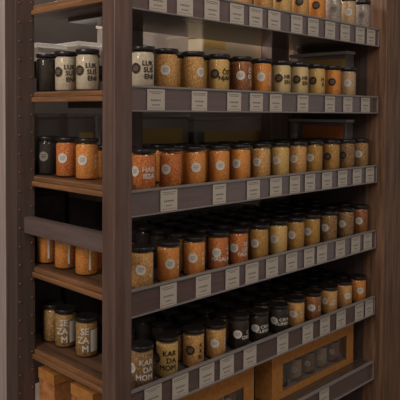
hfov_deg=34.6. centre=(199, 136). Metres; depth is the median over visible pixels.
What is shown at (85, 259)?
spice jar
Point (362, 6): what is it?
spice jar
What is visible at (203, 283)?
price card
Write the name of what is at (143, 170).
spice jar
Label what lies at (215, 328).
spice jar
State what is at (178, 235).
spice jar
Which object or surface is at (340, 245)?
price card
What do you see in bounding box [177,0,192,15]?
price card
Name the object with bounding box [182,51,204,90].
spice jar
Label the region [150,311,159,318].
spice jar
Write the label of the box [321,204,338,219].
spice jar
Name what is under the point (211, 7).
price card
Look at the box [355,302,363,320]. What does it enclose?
price card
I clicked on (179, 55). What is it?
spice jar
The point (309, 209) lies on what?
spice jar
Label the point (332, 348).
spice jar
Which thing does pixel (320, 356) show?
spice jar
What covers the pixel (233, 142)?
spice jar
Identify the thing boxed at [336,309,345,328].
price card
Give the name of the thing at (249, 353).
price card
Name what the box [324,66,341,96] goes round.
spice jar
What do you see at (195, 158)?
spice jar
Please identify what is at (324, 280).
spice jar
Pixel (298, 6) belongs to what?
spice jar
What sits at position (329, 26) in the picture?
price card
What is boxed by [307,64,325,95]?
spice jar
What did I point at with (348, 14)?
spice jar
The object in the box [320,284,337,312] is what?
spice jar
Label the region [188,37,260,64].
storage box
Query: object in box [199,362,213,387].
price card
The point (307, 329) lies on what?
price card
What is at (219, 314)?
spice jar
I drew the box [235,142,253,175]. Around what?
spice jar
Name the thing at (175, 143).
spice jar
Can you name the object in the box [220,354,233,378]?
price card
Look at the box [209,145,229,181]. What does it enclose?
spice jar
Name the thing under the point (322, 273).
spice jar
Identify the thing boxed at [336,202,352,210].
spice jar
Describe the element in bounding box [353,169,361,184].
price card
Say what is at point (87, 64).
spice jar
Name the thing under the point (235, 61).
spice jar
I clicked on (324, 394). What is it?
price card
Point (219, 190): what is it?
price card
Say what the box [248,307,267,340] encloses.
spice jar
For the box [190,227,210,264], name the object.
spice jar
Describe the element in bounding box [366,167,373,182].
price card
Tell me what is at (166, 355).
spice jar
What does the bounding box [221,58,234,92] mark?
spice jar
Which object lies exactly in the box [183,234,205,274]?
spice jar
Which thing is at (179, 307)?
spice jar
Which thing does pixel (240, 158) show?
spice jar
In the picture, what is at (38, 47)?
storage box
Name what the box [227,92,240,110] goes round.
price card
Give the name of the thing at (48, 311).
spice jar
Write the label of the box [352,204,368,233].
spice jar
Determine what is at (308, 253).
price card
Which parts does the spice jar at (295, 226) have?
lid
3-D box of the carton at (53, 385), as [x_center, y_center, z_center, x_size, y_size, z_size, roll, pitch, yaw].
[-0.408,0.776,1.873,0.081,0.215,0.093,2,3,44]
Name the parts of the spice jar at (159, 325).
lid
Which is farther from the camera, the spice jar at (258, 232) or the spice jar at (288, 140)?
the spice jar at (288, 140)
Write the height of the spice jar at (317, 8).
0.112 m
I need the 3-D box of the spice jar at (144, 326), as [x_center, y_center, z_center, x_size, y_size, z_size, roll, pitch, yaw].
[-0.168,0.603,1.990,0.064,0.089,0.064,0,2,-5]
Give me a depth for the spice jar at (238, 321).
1.96 m
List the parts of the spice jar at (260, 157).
lid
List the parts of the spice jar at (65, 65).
lid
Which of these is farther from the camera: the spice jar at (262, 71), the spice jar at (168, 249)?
the spice jar at (262, 71)
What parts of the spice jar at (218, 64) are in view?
lid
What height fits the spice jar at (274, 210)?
0.112 m
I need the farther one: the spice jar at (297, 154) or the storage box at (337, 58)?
the storage box at (337, 58)
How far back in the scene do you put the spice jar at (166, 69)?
1.71 m
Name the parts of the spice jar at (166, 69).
lid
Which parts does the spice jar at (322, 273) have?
lid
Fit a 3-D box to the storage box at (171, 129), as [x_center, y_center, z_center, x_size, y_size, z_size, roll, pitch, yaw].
[-0.209,-0.009,2.374,0.206,0.150,0.281,2,3,44]
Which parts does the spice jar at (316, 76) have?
lid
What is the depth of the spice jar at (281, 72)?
2.07 m
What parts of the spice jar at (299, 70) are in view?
lid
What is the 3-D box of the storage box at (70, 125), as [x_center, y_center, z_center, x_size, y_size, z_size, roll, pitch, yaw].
[-0.449,-0.002,2.129,0.206,0.150,0.114,2,3,44]
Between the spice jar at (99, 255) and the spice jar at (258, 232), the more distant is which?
the spice jar at (258, 232)
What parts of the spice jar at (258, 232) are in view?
lid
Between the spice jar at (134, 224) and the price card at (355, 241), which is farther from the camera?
the price card at (355, 241)
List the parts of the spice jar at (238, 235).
lid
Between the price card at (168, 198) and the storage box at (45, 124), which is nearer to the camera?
the price card at (168, 198)
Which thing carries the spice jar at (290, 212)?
on the shelving unit
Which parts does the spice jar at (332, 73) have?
lid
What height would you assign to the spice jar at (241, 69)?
0.112 m
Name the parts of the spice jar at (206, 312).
lid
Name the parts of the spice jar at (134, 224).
lid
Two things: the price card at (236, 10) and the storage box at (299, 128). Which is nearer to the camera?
the price card at (236, 10)
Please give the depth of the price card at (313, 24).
2.14 m
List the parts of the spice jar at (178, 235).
lid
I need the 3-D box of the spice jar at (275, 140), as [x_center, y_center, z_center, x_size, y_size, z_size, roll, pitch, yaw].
[0.281,0.070,2.227,0.064,0.112,0.064,1,2,7]
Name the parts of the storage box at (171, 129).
box lid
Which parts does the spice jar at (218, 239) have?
lid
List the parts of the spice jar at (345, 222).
lid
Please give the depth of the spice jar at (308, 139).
2.36 m
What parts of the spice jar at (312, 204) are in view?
lid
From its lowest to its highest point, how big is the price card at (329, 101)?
0.053 m
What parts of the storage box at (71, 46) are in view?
box lid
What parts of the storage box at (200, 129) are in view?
box lid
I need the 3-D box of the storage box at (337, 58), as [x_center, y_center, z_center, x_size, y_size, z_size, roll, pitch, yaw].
[0.490,-0.245,2.601,0.278,0.185,0.060,2,3,44]
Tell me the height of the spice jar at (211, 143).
0.112 m
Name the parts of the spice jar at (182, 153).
lid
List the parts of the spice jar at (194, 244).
lid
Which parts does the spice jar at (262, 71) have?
lid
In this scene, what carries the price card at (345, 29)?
attached to the shelving unit
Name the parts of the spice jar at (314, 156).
lid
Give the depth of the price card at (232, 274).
1.89 m
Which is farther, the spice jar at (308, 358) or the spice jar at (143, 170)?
the spice jar at (308, 358)
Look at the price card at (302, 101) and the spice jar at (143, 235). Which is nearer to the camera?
the spice jar at (143, 235)
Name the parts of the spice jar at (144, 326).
lid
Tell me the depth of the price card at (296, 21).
2.07 m
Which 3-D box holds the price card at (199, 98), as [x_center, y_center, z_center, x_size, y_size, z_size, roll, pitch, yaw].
[-0.001,-0.099,1.766,0.001,0.053,0.060,2,3,44]
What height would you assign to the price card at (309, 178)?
0.056 m
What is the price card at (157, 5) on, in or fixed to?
attached to the shelving unit
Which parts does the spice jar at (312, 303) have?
lid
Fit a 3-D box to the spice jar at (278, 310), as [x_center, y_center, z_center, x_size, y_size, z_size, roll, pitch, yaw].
[0.260,0.599,2.128,0.064,0.093,0.064,1,2,7]
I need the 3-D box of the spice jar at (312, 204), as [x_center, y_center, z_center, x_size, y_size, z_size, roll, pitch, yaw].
[0.447,0.316,2.507,0.064,0.112,0.064,1,2,10]
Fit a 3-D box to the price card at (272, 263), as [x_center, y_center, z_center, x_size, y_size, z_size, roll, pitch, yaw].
[0.227,0.410,2.021,0.001,0.059,0.060,2,3,44]
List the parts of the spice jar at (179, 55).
lid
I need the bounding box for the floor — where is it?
[35,383,38,399]
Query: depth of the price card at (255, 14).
1.93 m
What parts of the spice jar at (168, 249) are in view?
lid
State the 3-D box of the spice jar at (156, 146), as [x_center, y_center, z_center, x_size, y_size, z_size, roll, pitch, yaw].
[-0.119,0.079,1.918,0.064,0.112,0.064,0,2,-4]
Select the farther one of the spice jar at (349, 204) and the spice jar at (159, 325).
the spice jar at (349, 204)
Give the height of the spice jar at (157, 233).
0.112 m
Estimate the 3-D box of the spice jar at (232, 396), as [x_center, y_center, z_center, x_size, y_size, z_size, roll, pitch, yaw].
[0.092,0.829,2.043,0.048,0.084,0.048,0,2,3]
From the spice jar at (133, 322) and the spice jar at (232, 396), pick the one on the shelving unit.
the spice jar at (133, 322)
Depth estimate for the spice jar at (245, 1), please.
1.92 m
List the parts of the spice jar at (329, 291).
lid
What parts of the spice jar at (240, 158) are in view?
lid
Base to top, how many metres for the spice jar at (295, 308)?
0.096 m
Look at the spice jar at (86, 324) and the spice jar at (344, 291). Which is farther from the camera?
the spice jar at (344, 291)
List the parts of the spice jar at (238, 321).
lid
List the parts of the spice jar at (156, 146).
lid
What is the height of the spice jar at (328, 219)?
0.112 m
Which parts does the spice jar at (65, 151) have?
lid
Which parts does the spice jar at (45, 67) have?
lid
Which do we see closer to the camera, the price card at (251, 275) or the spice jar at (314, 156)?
the price card at (251, 275)
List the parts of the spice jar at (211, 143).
lid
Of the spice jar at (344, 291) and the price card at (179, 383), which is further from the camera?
the spice jar at (344, 291)
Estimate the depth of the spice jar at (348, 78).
2.36 m
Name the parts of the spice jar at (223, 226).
lid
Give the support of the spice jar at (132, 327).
on the shelving unit
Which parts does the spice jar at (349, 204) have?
lid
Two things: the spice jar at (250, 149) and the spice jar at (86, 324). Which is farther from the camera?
the spice jar at (250, 149)
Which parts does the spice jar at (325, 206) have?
lid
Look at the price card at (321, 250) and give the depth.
2.22 m
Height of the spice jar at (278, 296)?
0.089 m
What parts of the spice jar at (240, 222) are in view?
lid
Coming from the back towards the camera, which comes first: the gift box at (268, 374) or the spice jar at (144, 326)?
the gift box at (268, 374)
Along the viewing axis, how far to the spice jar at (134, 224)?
2.01 m
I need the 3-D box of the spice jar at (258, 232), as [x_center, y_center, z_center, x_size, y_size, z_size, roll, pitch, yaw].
[0.187,0.331,2.041,0.064,0.112,0.064,1,2,5]
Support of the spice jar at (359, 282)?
on the shelving unit
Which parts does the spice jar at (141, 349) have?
lid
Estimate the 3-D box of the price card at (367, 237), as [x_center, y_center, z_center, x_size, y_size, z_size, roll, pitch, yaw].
[0.637,0.397,2.440,0.001,0.059,0.060,2,3,44]
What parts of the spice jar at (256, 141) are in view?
lid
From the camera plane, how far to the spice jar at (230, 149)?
1.99 m
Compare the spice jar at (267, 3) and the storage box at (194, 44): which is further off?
the storage box at (194, 44)
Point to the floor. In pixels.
(36, 384)
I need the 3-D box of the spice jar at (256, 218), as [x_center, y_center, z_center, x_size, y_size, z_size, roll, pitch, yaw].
[0.204,0.327,2.159,0.064,0.112,0.064,1,2,5]
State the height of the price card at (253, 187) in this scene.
0.056 m
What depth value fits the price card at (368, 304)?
2.46 m
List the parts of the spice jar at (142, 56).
lid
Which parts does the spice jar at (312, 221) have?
lid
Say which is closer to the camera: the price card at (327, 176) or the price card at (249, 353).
the price card at (249, 353)
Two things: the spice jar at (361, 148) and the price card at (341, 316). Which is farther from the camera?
the spice jar at (361, 148)
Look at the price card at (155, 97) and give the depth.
1.65 m
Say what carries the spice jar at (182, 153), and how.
on the shelving unit
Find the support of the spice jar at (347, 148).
on the shelving unit
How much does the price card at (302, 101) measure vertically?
0.053 m
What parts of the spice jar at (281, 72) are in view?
lid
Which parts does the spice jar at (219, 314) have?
lid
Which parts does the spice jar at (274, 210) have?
lid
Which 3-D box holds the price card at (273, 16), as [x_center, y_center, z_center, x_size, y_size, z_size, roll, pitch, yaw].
[0.231,-0.361,1.991,0.001,0.056,0.060,2,3,44]
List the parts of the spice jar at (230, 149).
lid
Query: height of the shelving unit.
2.450 m
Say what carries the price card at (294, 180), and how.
attached to the shelving unit
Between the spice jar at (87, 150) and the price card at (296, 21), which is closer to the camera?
the spice jar at (87, 150)
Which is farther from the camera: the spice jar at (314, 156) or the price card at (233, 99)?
the spice jar at (314, 156)
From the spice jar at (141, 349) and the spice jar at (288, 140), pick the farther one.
the spice jar at (288, 140)
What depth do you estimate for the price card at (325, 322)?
2.25 m
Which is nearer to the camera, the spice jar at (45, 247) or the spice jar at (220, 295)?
the spice jar at (45, 247)
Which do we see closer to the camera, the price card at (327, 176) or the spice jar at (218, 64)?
the spice jar at (218, 64)
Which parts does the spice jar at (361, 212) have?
lid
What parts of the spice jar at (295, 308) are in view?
lid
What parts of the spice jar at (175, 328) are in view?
lid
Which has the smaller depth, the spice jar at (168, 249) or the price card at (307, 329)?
the spice jar at (168, 249)
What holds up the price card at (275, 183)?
attached to the shelving unit
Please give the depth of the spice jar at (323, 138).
2.42 m
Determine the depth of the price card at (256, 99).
1.94 m
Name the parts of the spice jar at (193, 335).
lid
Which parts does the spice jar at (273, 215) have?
lid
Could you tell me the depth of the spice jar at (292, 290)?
2.30 m
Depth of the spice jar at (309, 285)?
2.38 m
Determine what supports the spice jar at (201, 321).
on the shelving unit
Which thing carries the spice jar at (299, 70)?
on the shelving unit
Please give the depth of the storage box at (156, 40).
2.31 m
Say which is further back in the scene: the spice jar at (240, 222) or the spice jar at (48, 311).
the spice jar at (240, 222)
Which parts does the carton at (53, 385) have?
lid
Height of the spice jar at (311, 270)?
0.089 m
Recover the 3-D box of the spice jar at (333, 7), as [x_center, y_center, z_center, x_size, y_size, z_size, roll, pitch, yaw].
[0.477,-0.455,2.304,0.064,0.112,0.064,1,2,12]
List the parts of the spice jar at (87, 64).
lid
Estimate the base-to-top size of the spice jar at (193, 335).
0.108 m
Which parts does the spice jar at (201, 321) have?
lid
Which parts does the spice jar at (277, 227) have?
lid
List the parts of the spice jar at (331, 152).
lid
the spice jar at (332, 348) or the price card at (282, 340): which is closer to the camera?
the price card at (282, 340)
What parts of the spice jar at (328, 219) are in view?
lid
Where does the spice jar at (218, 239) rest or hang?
on the shelving unit
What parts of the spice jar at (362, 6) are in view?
lid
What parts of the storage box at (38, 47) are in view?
box lid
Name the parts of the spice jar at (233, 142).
lid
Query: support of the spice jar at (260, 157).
on the shelving unit
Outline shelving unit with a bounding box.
[0,0,399,399]
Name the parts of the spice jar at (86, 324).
lid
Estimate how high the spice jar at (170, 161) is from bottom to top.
0.112 m
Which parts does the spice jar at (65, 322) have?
lid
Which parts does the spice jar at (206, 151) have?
lid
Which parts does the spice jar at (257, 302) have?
lid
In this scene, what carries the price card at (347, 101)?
attached to the shelving unit
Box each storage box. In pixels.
[34,43,66,58]
[34,113,60,162]
[44,113,96,143]
[57,41,101,65]
[96,26,187,69]
[97,114,189,153]
[187,116,260,143]
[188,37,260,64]
[289,51,354,95]
[289,119,353,143]
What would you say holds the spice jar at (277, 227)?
on the shelving unit
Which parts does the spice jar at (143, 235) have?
lid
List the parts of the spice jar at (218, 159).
lid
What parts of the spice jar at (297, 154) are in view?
lid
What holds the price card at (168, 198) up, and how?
attached to the shelving unit
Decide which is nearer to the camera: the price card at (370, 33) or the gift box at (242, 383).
the gift box at (242, 383)
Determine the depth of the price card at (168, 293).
1.70 m
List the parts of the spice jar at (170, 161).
lid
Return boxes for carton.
[38,365,74,399]
[71,381,101,399]
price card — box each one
[144,383,161,399]
[147,89,164,109]
[149,0,166,11]
[160,189,176,211]
[160,282,176,307]
[172,372,187,399]
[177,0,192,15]
[192,91,206,110]
[196,273,210,297]
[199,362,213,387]
[204,0,219,20]
[213,183,225,203]
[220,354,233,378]
[225,266,238,289]
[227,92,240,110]
[230,3,243,24]
[243,345,256,368]
[245,262,257,283]
[247,180,259,199]
[249,6,261,26]
[250,93,262,110]
[266,257,277,277]
[268,10,280,29]
[270,94,281,110]
[270,177,281,195]
[277,333,287,354]
[286,252,296,271]
[290,175,299,192]
[291,14,302,33]
[297,95,307,111]
[302,323,312,343]
[304,247,313,266]
[305,174,314,190]
[308,18,318,35]
[317,244,326,263]
[319,387,328,399]
[320,316,329,335]
[322,172,331,188]
[325,21,334,38]
[325,96,334,111]
[336,240,344,257]
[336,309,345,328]
[338,170,346,186]
[340,24,349,40]
[343,97,352,111]
[351,236,359,253]
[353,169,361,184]
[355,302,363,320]
[356,27,364,43]
[361,98,369,111]
[363,233,371,249]
[365,299,372,316]
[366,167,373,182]
[367,29,374,44]
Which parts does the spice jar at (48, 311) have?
lid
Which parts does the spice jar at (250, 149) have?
lid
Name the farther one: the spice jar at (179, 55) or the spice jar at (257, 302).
the spice jar at (257, 302)
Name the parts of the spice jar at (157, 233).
lid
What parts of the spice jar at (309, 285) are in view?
lid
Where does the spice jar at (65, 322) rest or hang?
on the shelving unit
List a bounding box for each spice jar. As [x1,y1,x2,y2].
[36,53,57,91]
[37,136,58,173]
[37,236,54,262]
[42,300,63,340]
[54,51,77,90]
[54,304,76,346]
[55,137,77,175]
[55,241,74,268]
[75,49,98,89]
[75,138,98,178]
[75,246,96,274]
[75,312,97,356]
[97,252,101,269]
[98,145,101,176]
[131,318,135,339]
[131,326,134,341]
[131,339,153,386]
[132,46,154,88]
[132,146,135,183]
[132,148,155,189]
[132,222,143,243]
[132,243,153,287]
[135,225,155,243]
[135,314,155,340]
[150,144,170,181]
[150,228,170,266]
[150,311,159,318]
[152,319,172,351]
[155,48,177,89]
[155,331,178,376]
[157,238,179,281]
[159,147,181,186]
[165,325,183,360]
[166,231,187,270]
[168,145,189,182]
[172,53,185,90]
[173,304,182,312]
[175,143,194,144]
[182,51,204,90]
[182,324,204,366]
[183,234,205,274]
[184,146,205,183]
[188,318,206,350]
[190,144,210,180]
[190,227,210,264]
[195,306,214,319]
[199,142,217,149]
[202,55,210,91]
[205,319,226,357]
[208,54,229,91]
[208,229,228,268]
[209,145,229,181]
[212,223,231,248]
[212,293,223,299]
[213,143,232,177]
[213,310,231,342]
[218,141,234,148]
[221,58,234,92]
[224,391,235,399]
[228,226,248,263]
[228,311,248,348]
[230,144,250,179]
[231,56,251,92]
[231,305,249,333]
[232,219,251,254]
[234,0,251,6]
[235,61,254,93]
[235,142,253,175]
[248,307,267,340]
[249,222,268,258]
[251,143,270,176]
[251,216,270,249]
[252,58,271,93]
[253,298,271,326]
[254,0,272,10]
[255,141,272,173]
[268,219,287,253]
[269,301,288,332]
[270,208,287,218]
[270,292,287,302]
[271,142,289,174]
[271,213,288,224]
[272,60,291,94]
[273,0,291,14]
[273,140,289,147]
[283,362,287,386]
[286,215,304,249]
[286,295,304,325]
[287,206,303,210]
[287,210,304,215]
[288,140,305,145]
[288,356,301,379]
[289,141,306,172]
[289,287,305,295]
[290,62,308,94]
[292,0,308,17]
[292,201,307,210]
[302,213,320,245]
[302,350,314,373]
[303,207,320,218]
[304,289,321,319]
[305,266,320,274]
[305,282,321,290]
[306,140,322,171]
[306,202,322,213]
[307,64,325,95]
[308,139,324,168]
[309,0,325,20]
[314,344,326,366]
[318,270,333,282]
[320,209,337,240]
[320,277,335,284]
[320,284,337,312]
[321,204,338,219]
[322,140,339,169]
[323,138,337,143]
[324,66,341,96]
[325,0,341,23]
[327,339,338,360]
[335,278,352,306]
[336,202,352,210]
[337,206,354,236]
[338,139,354,167]
[339,67,355,96]
[341,0,356,26]
[350,273,366,301]
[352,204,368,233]
[353,138,368,166]
[355,0,370,26]
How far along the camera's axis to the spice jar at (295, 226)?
2.16 m
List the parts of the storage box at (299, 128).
box lid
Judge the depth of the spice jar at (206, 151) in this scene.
1.92 m
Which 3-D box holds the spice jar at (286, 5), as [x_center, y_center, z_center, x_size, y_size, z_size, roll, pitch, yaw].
[0.269,-0.449,2.092,0.064,0.112,0.064,1,2,7]
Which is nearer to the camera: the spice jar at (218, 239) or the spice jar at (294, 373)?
the spice jar at (218, 239)
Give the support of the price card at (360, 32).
attached to the shelving unit
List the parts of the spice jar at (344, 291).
lid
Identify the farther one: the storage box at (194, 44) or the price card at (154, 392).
the storage box at (194, 44)
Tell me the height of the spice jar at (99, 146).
0.112 m
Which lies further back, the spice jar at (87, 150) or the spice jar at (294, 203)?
the spice jar at (294, 203)
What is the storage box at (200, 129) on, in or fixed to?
on the shelving unit
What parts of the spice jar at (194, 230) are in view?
lid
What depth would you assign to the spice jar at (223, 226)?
2.00 m
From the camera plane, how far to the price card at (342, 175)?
2.30 m
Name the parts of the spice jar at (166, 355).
lid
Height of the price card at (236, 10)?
0.056 m
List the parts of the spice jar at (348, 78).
lid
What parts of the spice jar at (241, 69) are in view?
lid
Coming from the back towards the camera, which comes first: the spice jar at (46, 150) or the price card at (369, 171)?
the price card at (369, 171)
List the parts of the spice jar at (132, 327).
lid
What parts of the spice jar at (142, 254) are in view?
lid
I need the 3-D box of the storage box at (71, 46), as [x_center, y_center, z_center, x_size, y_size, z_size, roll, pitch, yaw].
[-0.425,-0.270,2.141,0.206,0.075,0.092,2,3,44]
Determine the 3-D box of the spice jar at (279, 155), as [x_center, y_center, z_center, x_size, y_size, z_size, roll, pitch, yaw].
[0.262,0.074,2.108,0.064,0.112,0.064,1,2,7]
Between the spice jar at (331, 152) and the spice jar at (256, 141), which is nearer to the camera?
the spice jar at (256, 141)
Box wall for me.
[34,0,261,383]
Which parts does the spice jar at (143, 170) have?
lid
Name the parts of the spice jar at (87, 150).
lid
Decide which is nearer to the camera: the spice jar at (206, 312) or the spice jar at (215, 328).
the spice jar at (215, 328)
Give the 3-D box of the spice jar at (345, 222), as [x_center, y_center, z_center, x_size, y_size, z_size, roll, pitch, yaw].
[0.545,0.320,2.408,0.064,0.112,0.064,1,2,13]
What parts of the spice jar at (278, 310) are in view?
lid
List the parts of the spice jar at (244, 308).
lid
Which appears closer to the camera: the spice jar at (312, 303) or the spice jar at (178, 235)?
the spice jar at (178, 235)
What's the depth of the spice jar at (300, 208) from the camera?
2.40 m
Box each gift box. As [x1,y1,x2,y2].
[179,367,253,399]
[255,324,353,399]
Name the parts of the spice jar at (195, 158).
lid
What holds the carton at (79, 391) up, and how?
on the shelving unit
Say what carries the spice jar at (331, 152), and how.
on the shelving unit
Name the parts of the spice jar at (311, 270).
lid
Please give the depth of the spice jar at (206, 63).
1.91 m
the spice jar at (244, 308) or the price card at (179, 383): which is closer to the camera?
the price card at (179, 383)
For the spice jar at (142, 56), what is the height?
0.112 m
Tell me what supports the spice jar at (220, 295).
on the shelving unit
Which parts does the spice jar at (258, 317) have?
lid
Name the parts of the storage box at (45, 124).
box lid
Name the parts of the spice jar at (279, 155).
lid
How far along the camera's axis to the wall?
3.51 m
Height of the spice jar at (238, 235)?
0.112 m
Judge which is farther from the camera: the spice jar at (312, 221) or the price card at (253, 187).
the spice jar at (312, 221)
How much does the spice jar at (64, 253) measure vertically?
0.112 m
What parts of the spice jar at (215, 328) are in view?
lid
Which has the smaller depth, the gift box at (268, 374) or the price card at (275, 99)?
the price card at (275, 99)
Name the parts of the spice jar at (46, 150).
lid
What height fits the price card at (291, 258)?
0.059 m
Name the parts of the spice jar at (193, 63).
lid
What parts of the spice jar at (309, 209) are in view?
lid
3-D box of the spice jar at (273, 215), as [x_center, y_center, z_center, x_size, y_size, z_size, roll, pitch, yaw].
[0.277,0.325,2.234,0.064,0.112,0.064,1,2,7]
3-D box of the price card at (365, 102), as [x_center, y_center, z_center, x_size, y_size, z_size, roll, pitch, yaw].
[0.617,-0.118,2.397,0.001,0.053,0.060,2,3,44]
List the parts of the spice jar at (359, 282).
lid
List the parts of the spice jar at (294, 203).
lid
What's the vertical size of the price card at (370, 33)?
0.056 m
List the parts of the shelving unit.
post casing, post, shelf, shelf, shelf, shelf, shelf, shelf, shelf, shelf, corner post, post, shelf, post, panel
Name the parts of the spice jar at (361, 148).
lid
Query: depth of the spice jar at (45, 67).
1.85 m
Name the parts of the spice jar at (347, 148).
lid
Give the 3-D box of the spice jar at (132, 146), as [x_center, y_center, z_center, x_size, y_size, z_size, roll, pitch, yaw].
[-0.212,0.082,1.801,0.064,0.112,0.064,0,2,-7]
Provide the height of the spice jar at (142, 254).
0.112 m
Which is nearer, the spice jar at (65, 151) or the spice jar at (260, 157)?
the spice jar at (65, 151)
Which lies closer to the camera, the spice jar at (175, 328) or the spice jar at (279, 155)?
the spice jar at (175, 328)
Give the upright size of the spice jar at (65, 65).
0.112 m
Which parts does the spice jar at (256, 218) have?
lid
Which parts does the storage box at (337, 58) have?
box lid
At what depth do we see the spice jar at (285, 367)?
2.22 m
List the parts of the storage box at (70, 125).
box lid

